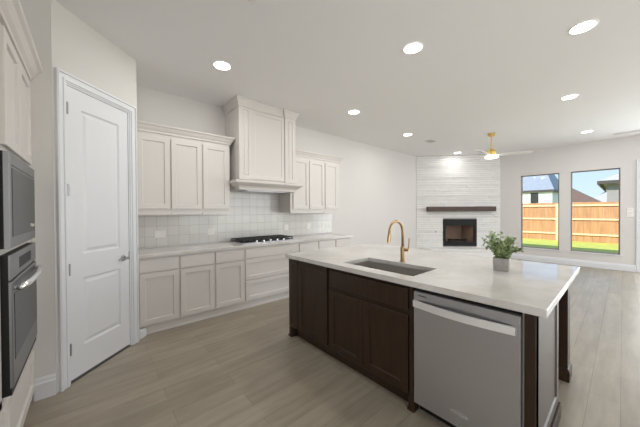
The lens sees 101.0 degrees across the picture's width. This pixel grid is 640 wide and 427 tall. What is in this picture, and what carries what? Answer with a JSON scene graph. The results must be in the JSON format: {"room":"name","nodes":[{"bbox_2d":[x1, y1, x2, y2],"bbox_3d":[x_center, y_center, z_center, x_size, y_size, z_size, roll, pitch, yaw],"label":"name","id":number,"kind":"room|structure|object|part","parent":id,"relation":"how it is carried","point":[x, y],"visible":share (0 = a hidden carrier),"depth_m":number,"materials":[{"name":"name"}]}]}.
{"room":"kitchen","nodes":[
{"label":"kitchen","id":0,"kind":"room"},
{"bbox_2d":[0,0,55,400],"bbox_3d":[-2.350,-0.124,1.813,0.735,3.030,0.098,-1,1,-41],"label":"wall","id":1,"kind":"structure","parent":0,"point":[36,12],"depth_m":1.98,"materials":[{"name":"paint"}]},
{"bbox_2d":[34,373,55,401],"bbox_3d":[-2.070,1.307,1.987,0.116,0.160,0.016,-1,1,-41],"label":"baseboard","id":2,"kind":"structure","parent":1,"relation":"attached to","point":[45,386],"depth_m":1.98,"materials":[{"name":"white paint"}]},
{"bbox_2d":[50,0,139,392],"bbox_3d":[-2.061,-0.132,2.443,0.110,3.030,0.846,0,1,4],"label":"wall","id":3,"kind":"structure","parent":0,"point":[77,49],"depth_m":2.25,"materials":[{"name":"paint"}]},
{"bbox_2d":[54,67,138,391],"bbox_3d":[-2.032,0.128,2.436,0.166,2.510,0.796,0,1,4],"label":"door","id":4,"kind":"structure","parent":3,"relation":"in","point":[96,130],"depth_m":2.35,"materials":[{"name":"white paint"}]},
{"bbox_3d":[-2.020,-0.267,2.438,0.013,1.220,0.380,0,1,4],"label":"panel","id":5,"kind":"part","parent":4,"relation":"part of","materials":[{"name":"white paint"}]},
{"bbox_3d":[-2.014,0.833,2.448,0.013,0.570,0.380,0,1,4],"label":"panel","id":6,"kind":"part","parent":4,"relation":"part of","materials":[{"name":"white paint"}]},
{"bbox_3d":[-1.964,0.451,2.625,0.062,0.054,0.133,0,1,4],"label":"handle","id":7,"kind":"part","parent":4,"relation":"part of","materials":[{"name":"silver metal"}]},
{"bbox_2d":[137,85,415,248],"bbox_3d":[0.890,-0.186,6.326,8.872,3.030,0.140,-1,1,-41],"label":"wall","id":8,"kind":"structure","parent":0,"point":[377,185],"depth_m":6.19,"materials":[{"name":"paint"}]},
{"bbox_2d":[137,130,170,214],"bbox_3d":[-2.148,-0.485,3.343,0.376,1.000,0.372,-1,1,-41],"label":"upper cabinet","id":9,"kind":"object","parent":8,"relation":"attached to","point":[153,149],"visible":0.73,"depth_m":3.21,"materials":[{"name":"beige paint"}]},
{"bbox_3d":[-2.044,0.003,3.231,0.372,0.025,0.022,-1,1,-41],"label":"light rail","id":10,"kind":"part","parent":9,"relation":"part of","materials":[{"name":"beige paint"}]},
{"bbox_2d":[170,136,201,214],"bbox_3d":[-1.861,-0.489,3.592,0.382,1.000,0.372,-1,1,-41],"label":"upper cabinet","id":11,"kind":"object","parent":8,"relation":"attached to","point":[185,153],"visible":0.96,"depth_m":3.45,"materials":[{"name":"beige paint"}]},
{"bbox_3d":[-1.757,-0.001,3.480,0.378,0.025,0.022,-1,1,-41],"label":"light rail","id":12,"kind":"part","parent":11,"relation":"part of","materials":[{"name":"beige paint"}]},
{"bbox_2d":[202,141,229,213],"bbox_3d":[-1.571,-0.493,3.845,0.385,1.000,0.372,-1,1,-41],"label":"upper cabinet","id":13,"kind":"object","parent":8,"relation":"attached to","point":[215,156],"visible":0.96,"depth_m":3.70,"materials":[{"name":"beige paint"}]},
{"bbox_2d":[137,120,234,145],"bbox_3d":[-1.816,-1.040,3.587,1.210,0.100,0.396,-1,1,-41],"label":"trim","id":14,"kind":"structure","parent":13,"relation":"attached to","point":[141,125],"depth_m":3.40,"materials":[{"name":"beige paint"}]},
{"bbox_3d":[-1.466,-0.005,3.733,0.381,0.025,0.022,-1,1,-41],"label":"light rail","id":15,"kind":"part","parent":13,"relation":"part of","materials":[{"name":"beige paint"}]},
{"bbox_2d":[138,192,332,248],"bbox_3d":[-1.070,0.038,4.523,3.541,0.802,0.008,-1,1,-41],"label":"tiled wall","id":16,"kind":"structure","parent":8,"relation":"attached to","point":[251,214],"depth_m":4.27,"materials":[{"name":"white tile"}]},
{"bbox_2d":[154,230,165,237],"bbox_3d":[-2.162,0.278,3.563,0.133,0.100,0.009,-1,1,-41],"label":"wall plate","id":17,"kind":"object","parent":16,"relation":"attached to","point":[158,233],"visible":1,"depth_m":3.56,"materials":[{"name":"white plastic"}]},
{"bbox_2d":[207,228,213,234],"bbox_3d":[-1.658,0.278,4.002,0.107,0.100,0.009,-1,1,-41],"label":"wall plate","id":18,"kind":"object","parent":16,"relation":"attached to","point":[210,231],"visible":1,"depth_m":4.00,"materials":[{"name":"white plastic"}]},
{"bbox_2d":[222,95,303,193],"bbox_3d":[-0.917,-1.006,4.246,1.176,1.327,0.599,-1,1,-41],"label":"range hood","id":19,"kind":"object","parent":8,"relation":"attached to","point":[262,151],"visible":1,"depth_m":4.03,"materials":[{"name":"beige paint"}]},
{"bbox_3d":[-0.931,-1.609,4.253,1.092,0.118,0.548,-1,1,-41],"label":"crown","id":20,"kind":"part","parent":19,"relation":"part of","materials":[{"name":"beige paint"}]},
{"bbox_2d":[230,184,293,193],"bbox_3d":[-0.945,-0.417,4.288,0.982,0.148,0.501,-1,1,-41],"label":"hood","id":21,"kind":"object","parent":19,"relation":"attached to","point":[239,188],"depth_m":4.07,"materials":[{"name":"beige paint"}]},
{"bbox_3d":[-0.794,-0.424,4.114,1.176,0.137,0.234,-1,1,-41],"label":"mantle moulding","id":22,"kind":"part","parent":19,"relation":"part of","materials":[{"name":"beige paint"}]},
{"bbox_3d":[-0.796,-1.028,4.108,0.566,1.025,0.018,-1,1,-41],"label":"panel","id":23,"kind":"part","parent":19,"relation":"part of","materials":[{"name":"beige paint"}]},
{"bbox_2d":[280,156,308,212],"bbox_3d":[-0.469,-0.509,4.803,0.404,1.000,0.372,-1,1,-41],"label":"upper cabinet","id":24,"kind":"object","parent":8,"relation":"attached to","point":[296,202],"visible":0.74,"depth_m":4.69,"materials":[{"name":"beige paint"}]},
{"bbox_3d":[-0.339,-0.522,4.682,0.343,0.883,0.020,-1,1,-41],"label":"door","id":25,"kind":"part","parent":24,"relation":"part of","materials":[{"name":"beige paint"}]},
{"bbox_2d":[308,158,324,212],"bbox_3d":[-0.171,-0.513,5.062,0.383,1.000,0.372,-1,1,-41],"label":"upper cabinet","id":26,"kind":"object","parent":8,"relation":"attached to","point":[316,167],"visible":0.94,"depth_m":4.92,"materials":[{"name":"beige paint"}]},
{"bbox_2d":[324,161,338,212],"bbox_3d":[0.125,-0.517,5.319,0.400,1.000,0.372,-1,1,-41],"label":"upper cabinet","id":27,"kind":"object","parent":8,"relation":"attached to","point":[331,169],"visible":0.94,"depth_m":5.18,"materials":[{"name":"beige paint"}]},
{"bbox_2d":[295,149,342,162],"bbox_3d":[-0.128,-1.064,5.067,1.229,0.100,0.415,-1,1,-41],"label":"trim","id":28,"kind":"structure","parent":27,"relation":"attached to","point":[300,153],"depth_m":4.90,"materials":[{"name":"beige paint"}]},
{"bbox_3d":[0.230,-0.029,5.207,0.396,0.025,0.022,-1,1,-41],"label":"light rail","id":29,"kind":"part","parent":27,"relation":"part of","materials":[{"name":"beige paint"}]},
{"bbox_2d":[23,258,639,426],"bbox_3d":[3.371,1.415,2.249,10.510,0.120,9.560,-1,1,-41],"label":"floor","id":30,"kind":"structure","parent":0,"point":[241,368],"depth_m":2.15,"materials":[{"name":"brown wood"}]},
{"bbox_2d":[0,0,42,426],"bbox_3d":[-2.011,0.162,1.406,0.677,2.462,0.959,-1,1,-41],"label":"tall cabinet","id":31,"kind":"object","parent":30,"relation":"on","point":[20,62],"visible":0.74,"depth_m":1.50,"materials":[{"name":"beige paint"}]},
{"bbox_3d":[-1.697,-0.640,1.446,0.020,0.590,0.375,-1,1,-41],"label":"door","id":32,"kind":"part","parent":31,"relation":"part of","materials":[{"name":"beige paint"}]},
{"bbox_2d":[0,150,34,248],"bbox_3d":[-1.962,-0.065,1.431,0.488,0.481,0.769,-1,1,-41],"label":"microwave","id":33,"kind":"object","parent":31,"relation":"in","point":[17,189],"visible":1,"depth_m":1.39,"materials":[{"name":"grey metal"}]},
{"bbox_3d":[-1.789,-0.058,1.601,0.002,0.351,0.699,-1,1,-41],"label":"door","id":34,"kind":"part","parent":33,"relation":"part of","materials":[{"name":"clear glass"}]},
{"bbox_3d":[-1.801,1.117,1.593,0.020,0.285,0.760,-1,1,-41],"label":"drawer","id":35,"kind":"part","parent":31,"relation":"part of","materials":[{"name":"beige paint"}]},
{"bbox_2d":[0,242,42,397],"bbox_3d":[-1.974,0.556,1.423,0.646,0.693,0.769,-1,1,-41],"label":"wall oven","id":36,"kind":"object","parent":31,"relation":"in","point":[19,272],"visible":1,"depth_m":1.38,"materials":[{"name":"grey metal"}]},
{"bbox_3d":[-1.782,0.268,1.589,0.009,0.123,0.769,-1,1,-41],"label":"control panel","id":37,"kind":"part","parent":36,"relation":"part of","materials":[{"name":"metal"}]},
{"bbox_3d":[-1.779,0.602,1.594,0.012,0.525,0.769,-1,1,-41],"label":"door","id":38,"kind":"part","parent":36,"relation":"part of","materials":[{"name":"metal"}]},
{"bbox_3d":[-1.780,0.884,1.594,0.006,0.030,0.769,-1,1,-41],"label":"vent trim","id":39,"kind":"part","parent":36,"relation":"part of","materials":[{"name":"silver metal"}]},
{"bbox_3d":[-1.740,0.374,1.597,0.060,0.032,0.668,-1,1,-41],"label":"handle","id":40,"kind":"part","parent":36,"relation":"part of","materials":[{"name":"metal"}]},
{"bbox_3d":[-1.791,-1.022,1.591,0.077,0.100,0.959,-1,1,-41],"label":"crown","id":41,"kind":"part","parent":31,"relation":"part of","materials":[{"name":"beige paint"}]},
{"bbox_3d":[-1.950,-0.641,1.737,0.020,0.590,0.375,-1,1,-41],"label":"door","id":42,"kind":"part","parent":31,"relation":"part of","materials":[{"name":"beige paint"}]},
{"bbox_2d":[139,255,179,331],"bbox_3d":[-2.047,0.935,3.279,0.414,0.879,0.608,-1,1,-41],"label":"base cabinet","id":43,"kind":"object","parent":30,"relation":"on","point":[159,293],"visible":0.84,"depth_m":3.05,"materials":[{"name":"beige paint"}]},
{"bbox_3d":[-1.856,0.592,3.053,0.396,0.144,0.020,-1,1,-41],"label":"drawer","id":44,"kind":"part","parent":43,"relation":"part of","materials":[{"name":"beige paint"}]},
{"bbox_2d":[147,296,288,334],"bbox_3d":[-0.693,1.348,4.112,3.398,0.022,0.012,-1,1,-41],"label":"trim","id":45,"kind":"structure","parent":43,"relation":"attached to","point":[204,318],"depth_m":3.47,"materials":[{"name":"beige paint"}]},
{"bbox_2d":[139,233,352,258],"bbox_3d":[-0.875,0.460,4.286,3.516,0.038,0.625,-1,1,-41],"label":"countertop","id":46,"kind":"structure","parent":43,"relation":"on","point":[206,247],"depth_m":3.62,"materials":[{"name":"white stone"}]},
{"bbox_2d":[230,235,296,243],"bbox_3d":[-0.908,0.413,4.294,0.945,0.054,0.500,-1,1,-41],"label":"gas cooktop","id":47,"kind":"object","parent":46,"relation":"in","point":[269,238],"visible":1,"depth_m":4.18,"materials":[{"name":"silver metal"}]},
{"bbox_2d":[179,251,214,323],"bbox_3d":[-1.732,0.931,3.553,0.420,0.879,0.608,-1,1,-41],"label":"base cabinet","id":48,"kind":"object","parent":30,"relation":"on","point":[196,270],"visible":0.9,"depth_m":3.32,"materials":[{"name":"beige paint"}]},
{"bbox_3d":[-1.541,0.588,3.327,0.402,0.144,0.020,-1,1,-41],"label":"drawer","id":49,"kind":"part","parent":48,"relation":"part of","materials":[{"name":"beige paint"}]},
{"bbox_3d":[-1.539,0.964,3.331,0.402,0.580,0.020,-1,1,-41],"label":"door","id":50,"kind":"part","parent":48,"relation":"part of","materials":[{"name":"beige paint"}]},
{"bbox_2d":[214,248,244,314],"bbox_3d":[-1.416,0.927,3.827,0.415,0.879,0.608,-1,1,-41],"label":"base cabinet","id":51,"kind":"object","parent":30,"relation":"on","point":[229,264],"visible":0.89,"depth_m":3.60,"materials":[{"name":"beige paint"}]},
{"bbox_3d":[-1.225,0.583,3.602,0.397,0.144,0.020,-1,1,-41],"label":"drawer","id":52,"kind":"part","parent":51,"relation":"part of","materials":[{"name":"beige paint"}]},
{"bbox_3d":[-1.223,0.959,3.606,0.397,0.580,0.020,-1,1,-41],"label":"door","id":53,"kind":"part","parent":51,"relation":"part of","materials":[{"name":"beige paint"}]},
{"bbox_2d":[244,242,298,306],"bbox_3d":[-0.899,0.919,4.277,0.953,0.879,0.608,-1,1,-41],"label":"base cabinet","id":54,"kind":"object","parent":30,"relation":"on","point":[266,268],"visible":0.68,"depth_m":3.97,"materials":[{"name":"beige paint"}]},
{"bbox_3d":[-0.706,1.101,4.056,0.935,0.282,0.020,-1,1,-41],"label":"drawer","id":55,"kind":"part","parent":54,"relation":"part of","materials":[{"name":"beige paint"}]},
{"bbox_3d":[-0.707,0.799,4.053,0.935,0.294,0.020,-1,1,-41],"label":"drawer","id":56,"kind":"part","parent":54,"relation":"part of","materials":[{"name":"beige paint"}]},
{"bbox_3d":[-0.709,0.571,4.051,0.935,0.134,0.020,-1,1,-41],"label":"drawer","id":57,"kind":"part","parent":54,"relation":"part of","materials":[{"name":"beige paint"}]},
{"bbox_2d":[299,241,317,251],"bbox_3d":[-0.379,0.912,4.729,0.425,0.879,0.608,-1,1,-41],"label":"drawer","id":58,"kind":"object","parent":30,"relation":"on","point":[310,245],"visible":0.24,"depth_m":4.48,"materials":[{"name":"beige paint"}]},
{"bbox_2d":[288,258,332,356],"bbox_3d":[0.111,0.928,2.932,0.678,0.877,0.649,-1,1,-41],"label":"base cabinet","id":59,"kind":"object","parent":30,"relation":"on","point":[308,282],"visible":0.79,"depth_m":2.69,"materials":[{"name":"brown wood"}]},
{"bbox_3d":[-0.068,0.927,3.157,0.652,0.877,0.057,-1,1,-41],"label":"panel","id":60,"kind":"part","parent":59,"relation":"part of","materials":[{"name":"brown wood"}]},
{"bbox_3d":[-0.078,0.876,2.657,0.020,0.737,0.454,-1,1,-41],"label":"door","id":61,"kind":"part","parent":59,"relation":"part of","materials":[{"name":"brown wood"}]},
{"bbox_2d":[318,239,334,249],"bbox_3d":[-0.060,0.908,5.007,0.419,0.879,0.608,-1,1,-41],"label":"drawer","id":62,"kind":"object","parent":30,"relation":"on","point":[330,243],"visible":0.19,"depth_m":4.76,"materials":[{"name":"beige paint"}]},
{"bbox_2d":[335,237,350,246],"bbox_3d":[0.257,0.903,5.282,0.419,0.879,0.608,-1,1,-41],"label":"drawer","id":63,"kind":"object","parent":30,"relation":"on","point":[339,242],"visible":0.18,"depth_m":5.03,"materials":[{"name":"beige paint"}]},
{"bbox_2d":[329,268,418,412],"bbox_3d":[0.607,0.931,2.353,0.666,0.877,0.873,-1,1,-41],"label":"base cabinet","id":64,"kind":"object","parent":30,"relation":"on","point":[371,320],"visible":0.77,"depth_m":2.07,"materials":[{"name":"brown wood"}]},
{"bbox_3d":[0.223,0.984,2.313,0.020,0.548,0.403,-1,1,-41],"label":"door","id":65,"kind":"part","parent":64,"relation":"part of","materials":[{"name":"brown wood"}]},
{"bbox_3d":[0.354,0.596,2.156,0.020,0.148,0.807,-1,1,-41],"label":"drawer","id":66,"kind":"part","parent":64,"relation":"part of","materials":[{"name":"brown wood"}]},
{"bbox_3d":[0.490,0.985,2.006,0.020,0.548,0.401,-1,1,-41],"label":"door","id":67,"kind":"part","parent":64,"relation":"part of","materials":[{"name":"brown wood"}]},
{"bbox_2d":[285,243,579,317],"bbox_3d":[0.887,0.467,2.570,1.438,0.040,2.241,-1,1,-41],"label":"countertop","id":68,"kind":"structure","parent":64,"relation":"on","point":[529,287],"depth_m":1.98,"materials":[{"name":"white stone"}]},
{"bbox_2d":[353,261,427,275],"bbox_3d":[0.583,0.595,2.309,0.427,0.206,0.755,-1,1,-41],"label":"sink","id":69,"kind":"object","parent":68,"relation":"in","point":[380,266],"visible":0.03,"depth_m":2.49,"materials":[{"name":"metal"}]},
{"bbox_2d":[387,220,409,261],"bbox_3d":[0.703,0.254,2.365,0.266,0.392,0.098,-1,1,-41],"label":"faucet","id":70,"kind":"object","parent":68,"relation":"on","point":[403,249],"visible":1,"depth_m":2.43,"materials":[{"name":"gold metal"}]},
{"bbox_3d":[0.689,0.184,2.381,0.235,0.252,0.024,-1,1,-41],"label":"spout","id":71,"kind":"part","parent":70,"relation":"part of","materials":[{"name":"gold metal"}]},
{"bbox_3d":[0.795,0.286,2.420,0.028,0.125,0.061,-1,1,-41],"label":"handle","id":72,"kind":"part","parent":70,"relation":"part of","materials":[{"name":"gold metal"}]},
{"bbox_2d":[481,230,523,271],"bbox_3d":[1.425,0.291,2.081,0.264,0.316,0.244,0,1,-2],"label":"potted plant","id":73,"kind":"object","parent":68,"relation":"on","point":[502,252],"visible":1,"depth_m":2.05,"materials":[{"name":"green plant"}]},
{"bbox_3d":[1.423,0.261,2.080,0.241,0.213,0.203,0,1,-2],"label":"stem","id":74,"kind":"part","parent":73,"relation":"part of","materials":[{"name":"green plant"}]},
{"bbox_3d":[1.438,0.399,2.090,0.104,0.100,0.104,0,1,40],"label":"pot","id":75,"kind":"part","parent":73,"relation":"part of","materials":[{"name":"grey concrete"}]},
{"bbox_2d":[419,248,494,256],"bbox_3d":[4.108,1.162,7.705,2.267,0.272,0.325,0,1,5],"label":"hearth","id":76,"kind":"object","parent":30,"relation":"on","point":[471,251],"visible":0.31,"depth_m":7.55,"materials":[{"name":"stone"}]},
{"bbox_2d":[413,288,523,426],"bbox_3d":[1.034,0.937,1.746,0.638,0.872,0.608,-1,1,-41],"label":"dishwasher","id":77,"kind":"object","parent":30,"relation":"on","point":[469,355],"visible":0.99,"depth_m":1.53,"materials":[{"name":"silver metal"}]},
{"bbox_3d":[1.067,1.330,1.782,0.450,0.085,0.590,-1,1,-41],"label":"toe panel","id":78,"kind":"part","parent":77,"relation":"part of","materials":[{"name":"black metal"}]},
{"bbox_3d":[0.807,0.604,1.557,0.054,0.042,0.566,-1,1,-41],"label":"handle","id":79,"kind":"part","parent":77,"relation":"part of","materials":[{"name":"metal"}]},
{"bbox_2d":[524,302,560,426],"bbox_3d":[1.332,0.934,1.558,0.709,0.877,0.062,-1,1,-41],"label":"island end panel","id":80,"kind":"object","parent":30,"relation":"on","point":[542,408],"visible":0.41,"depth_m":1.45,"materials":[{"name":"brown wood"}]},
{"bbox_3d":[1.083,0.938,1.351,0.062,0.877,0.048,-1,1,-41],"label":"corner post","id":81,"kind":"part","parent":80,"relation":"part of","materials":[{"name":"brown wood"}]},
{"bbox_3d":[1.333,0.885,1.549,0.694,0.776,0.018,-1,1,-41],"label":"panel frame","id":82,"kind":"part","parent":80,"relation":"part of","materials":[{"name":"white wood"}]},
{"bbox_3d":[1.352,1.324,1.558,0.687,0.098,0.032,-1,1,-41],"label":"moulding","id":83,"kind":"part","parent":80,"relation":"part of","materials":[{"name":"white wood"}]},
{"bbox_2d":[558,286,571,382],"bbox_3d":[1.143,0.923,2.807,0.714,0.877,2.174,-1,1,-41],"label":"island leg","id":84,"kind":"object","parent":30,"relation":"on","point":[564,365],"visible":0.13,"depth_m":2.15,"materials":[{"name":"brown wood"}]},
{"bbox_3d":[2.012,1.310,2.233,0.164,0.104,0.164,-1,1,-41],"label":"leg","id":85,"kind":"part","parent":84,"relation":"part of","materials":[{"name":"brown wood"}]},
{"bbox_2d":[55,0,639,155],"bbox_3d":[3.354,-1.735,2.219,10.510,0.120,9.560,-1,1,-41],"label":"ceiling","id":86,"kind":"structure","parent":0,"point":[504,68],"depth_m":2.89,"materials":[{"name":"paint"}]},
{"bbox_2d":[212,60,230,70],"bbox_3d":[-1.097,-1.653,2.953,0.200,0.007,0.200,-1,1,-41],"label":"recessed light","id":87,"kind":"object","parent":86,"relation":"in","point":[221,65],"visible":1,"depth_m":2.95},
{"bbox_2d":[244,0,255,4],"bbox_3d":[-0.551,-1.647,1.892,0.285,0.006,0.270,-1,1,-41],"label":"ceiling vent","id":88,"kind":"object","parent":86,"relation":"in","point":[251,2],"visible":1,"depth_m":2.05,"materials":[{"name":"white metal"}]},
{"bbox_2d":[348,110,359,114],"bbox_3d":[0.563,-1.676,4.364,0.200,0.007,0.200,-1,1,-41],"label":"recessed light","id":89,"kind":"object","parent":86,"relation":"in","point":[352,112],"visible":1,"depth_m":4.37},
{"bbox_2d":[403,42,423,53],"bbox_3d":[0.936,-1.662,2.654,0.200,0.007,0.200,-1,1,-41],"label":"recessed light","id":90,"kind":"object","parent":86,"relation":"in","point":[413,47],"visible":1,"depth_m":2.64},
{"bbox_2d":[424,139,437,142],"bbox_3d":[2.609,-1.706,6.223,0.300,0.006,0.220,-1,1,-41],"label":"ceiling vent","id":91,"kind":"object","parent":86,"relation":"in","point":[430,140],"visible":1,"depth_m":6.24,"materials":[{"name":"white metal"}]},
{"bbox_2d":[467,133,532,161],"bbox_3d":[3.570,-1.442,5.530,1.152,0.531,1.268,-1,1,-41],"label":"ceiling fan","id":92,"kind":"object","parent":86,"relation":"hanging from","point":[491,154],"visible":1,"depth_m":5.55,"materials":[{"name":"gold metal"}]},
{"bbox_3d":[3.339,-1.244,5.394,0.621,0.038,0.149,-1,1,-41],"label":"blade","id":93,"kind":"part","parent":92,"relation":"part of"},
{"bbox_3d":[3.667,-1.315,5.638,0.170,0.160,0.170,-1,1,-41],"label":"motor","id":94,"kind":"part","parent":92,"relation":"part of","materials":[{"name":"gold metal"}]},
{"bbox_3d":[3.668,-1.206,5.639,0.248,0.058,0.248,-1,1,-41],"label":"light globe","id":95,"kind":"part","parent":92,"relation":"part of"},
{"bbox_3d":[4.047,-1.249,5.483,0.620,0.038,0.143,0,1,22],"label":"blade","id":96,"kind":"part","parent":92,"relation":"part of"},
{"bbox_2d":[560,94,578,99],"bbox_3d":[3.623,-1.688,3.829,0.200,0.007,0.200,-1,1,-41],"label":"recessed light","id":97,"kind":"object","parent":86,"relation":"in","point":[571,96],"visible":1,"depth_m":3.83,"materials":[{"name":"white plastic"}]},
{"bbox_2d":[568,19,598,34],"bbox_3d":[2.356,-1.667,2.362,0.200,0.007,0.200,-1,1,-41],"label":"recessed light","id":98,"kind":"object","parent":86,"relation":"in","point":[587,25],"visible":1,"depth_m":2.35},
{"bbox_2d":[612,129,639,135],"bbox_3d":[6.613,-1.721,5.490,0.220,0.006,0.720,-1,1,-41],"label":"ceiling vent","id":99,"kind":"object","parent":86,"relation":"in","point":[632,131],"visible":1,"depth_m":5.60,"materials":[{"name":"white metal"}]},
{"bbox_2d":[416,155,500,248],"bbox_3d":[4.120,-0.219,7.925,2.408,3.030,0.128,0,1,5],"label":"wall","id":100,"kind":"structure","parent":0,"point":[441,181],"depth_m":7.88,"materials":[{"name":"stone"}]},
{"bbox_2d":[443,219,476,245],"bbox_3d":[4.192,0.567,8.084,0.965,0.805,0.454,0,1,5],"label":"fireplace","id":101,"kind":"object","parent":100,"relation":"in","point":[456,232],"visible":1,"depth_m":7.91,"materials":[{"name":"grey metal"}]},
{"bbox_3d":[4.173,0.261,7.887,0.815,0.190,0.064,0,1,5],"label":"hood panel","id":102,"kind":"part","parent":101,"relation":"part of","materials":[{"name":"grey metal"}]},
{"bbox_2d":[427,206,495,211],"bbox_3d":[4.148,-0.130,7.773,1.900,0.140,0.173,0,1,5],"label":"mantel shelf","id":103,"kind":"object","parent":100,"relation":"attached to","point":[491,208],"visible":1,"depth_m":7.70,"materials":[{"name":"wood"}]},
{"bbox_2d":[500,135,639,264],"bbox_3d":[7.223,-0.215,5.697,0.140,3.030,9.120,-1,1,-41],"label":"wall","id":104,"kind":"structure","parent":0,"point":[623,153],"depth_m":6.66,"materials":[{"name":"paint"}]},
{"bbox_2d":[519,173,560,250],"bbox_3d":[5.934,-0.044,7.131,0.126,2.015,0.865,-1,1,-41],"label":"window","id":105,"kind":"structure","parent":104,"relation":"in","point":[556,249],"depth_m":7.28,"materials":[{"name":"brown metal"}]},
{"bbox_3d":[5.921,0.953,7.124,0.076,0.021,0.865,-1,1,-41],"label":"sill","id":106,"kind":"part","parent":105,"relation":"part of","materials":[{"name":"white paint"}]},
{"bbox_2d":[510,253,635,271],"bbox_3d":[6.170,1.221,6.809,0.018,0.150,2.550,-1,1,-41],"label":"baseboard","id":107,"kind":"structure","parent":104,"relation":"attached to","point":[604,265],"depth_m":6.54,"materials":[{"name":"white paint"}]},
{"bbox_2d":[569,168,621,255],"bbox_3d":[6.609,-0.040,6.354,0.126,2.015,0.887,-1,1,-41],"label":"window","id":108,"kind":"structure","parent":104,"relation":"in","point":[581,251],"depth_m":6.29,"materials":[{"name":"brown metal"}]},
{"bbox_3d":[6.596,0.957,6.348,0.076,0.021,0.887,-1,1,-41],"label":"sill","id":109,"kind":"part","parent":108,"relation":"part of","materials":[{"name":"white paint"}]},
{"bbox_2d":[626,208,633,216],"bbox_3d":[6.943,-0.022,5.906,0.011,0.180,0.102,-1,1,-41],"label":"light switch","id":110,"kind":"object","parent":104,"relation":"attached to","point":[629,211],"visible":1,"depth_m":5.90,"materials":[{"name":"white plastic"}]},
{"bbox_2d":[636,159,639,272],"bbox_3d":[7.885,0.054,4.922,0.162,2.500,2.540,-1,1,-41],"label":"door","id":111,"kind":"structure","parent":104,"relation":"in","point":[638,160],"depth_m":5.81,"materials":[{"name":"white paint"}]},
{"bbox_3d":[-2.232,-0.137,3.081,0.097,3.030,0.660,-1,1,-41],"label":"wall","id":112,"kind":"structure","parent":0,"visible":0},
{"bbox_2d":[140,327,146,338],"bbox_3d":[-1.973,1.333,2.939,0.073,0.090,0.102,-1,1,-41],"label":"trim","id":113,"kind":"structure","parent":112,"relation":"attached to","point":[143,331],"depth_m":2.93,"materials":[{"name":"white paint"}]},
{"label":"outside","id":114,"kind":"structure","parent":0,"visible":0},
{"bbox_2d":[523,222,617,252],"bbox_3d":[24.503,1.173,24.626,50.730,0.400,85.000,-1,1,-41],"label":"lawn","id":115,"kind":"structure","parent":114,"point":[576,245],"depth_m":9.94,"materials":[{"name":"green plant"}]},
{"bbox_2d":[523,175,557,203],"bbox_3d":[18.023,-2.206,28.748,9.310,6.350,12.590,-1,1,-41],"label":"house","id":116,"kind":"structure","parent":115,"relation":"on","point":[544,188],"depth_m":22.19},
{"bbox_3d":[17.897,-1.270,22.003,0.020,0.910,0.530,-1,1,-41],"label":"pane","id":117,"kind":"part","parent":116,"relation":"part of","materials":[{"name":"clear glass"}]},
{"bbox_2d":[523,202,618,243],"bbox_3d":[10.681,0.349,11.285,0.120,1.658,21.012,-1,1,-41],"label":"fence","id":118,"kind":"object","parent":115,"relation":"on","point":[540,220],"visible":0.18,"depth_m":11.08,"materials":[{"name":"brown wood"}]},
{"bbox_3d":[10.398,0.371,11.561,0.055,1.610,0.090,-1,1,-41],"label":"post","id":119,"kind":"part","parent":118,"relation":"part of","materials":[{"name":"brown wood"}]},
{"bbox_3d":[10.694,-0.343,11.285,0.044,0.070,21.000,-1,1,-41],"label":"rail","id":120,"kind":"part","parent":118,"relation":"part of","materials":[{"name":"brown wood"}]},
{"bbox_3d":[10.697,0.237,11.290,0.044,0.070,21.000,-1,1,-41],"label":"rail","id":121,"kind":"part","parent":118,"relation":"part of","materials":[{"name":"brown wood"}]},
{"bbox_3d":[10.700,0.867,11.296,0.044,0.070,21.000,-1,1,-41],"label":"rail","id":122,"kind":"part","parent":118,"relation":"part of","materials":[{"name":"brown wood"}]},
{"bbox_2d":[572,188,600,221],"bbox_3d":[29.282,-1.237,33.342,8.830,4.200,8.960,-1,1,-41],"label":"house","id":123,"kind":"structure","parent":115,"relation":"on","point":[577,196],"depth_m":29.00,"materials":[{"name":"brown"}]},
{"bbox_2d":[593,191,606,201],"bbox_3d":[42.126,-1.474,37.618,9.830,4.450,7.360,-1,1,-41],"label":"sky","id":124,"kind":"structure","parent":115,"relation":"on","point":[602,197],"depth_m":36.57,"materials":[{"name":"white"}]},
{"bbox_2d":[597,173,618,202],"bbox_3d":[22.730,-1.682,14.198,9.710,5.530,10.350,-1,1,-41],"label":"house","id":125,"kind":"structure","parent":115,"relation":"on","point":[611,184],"depth_m":14.72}
]}

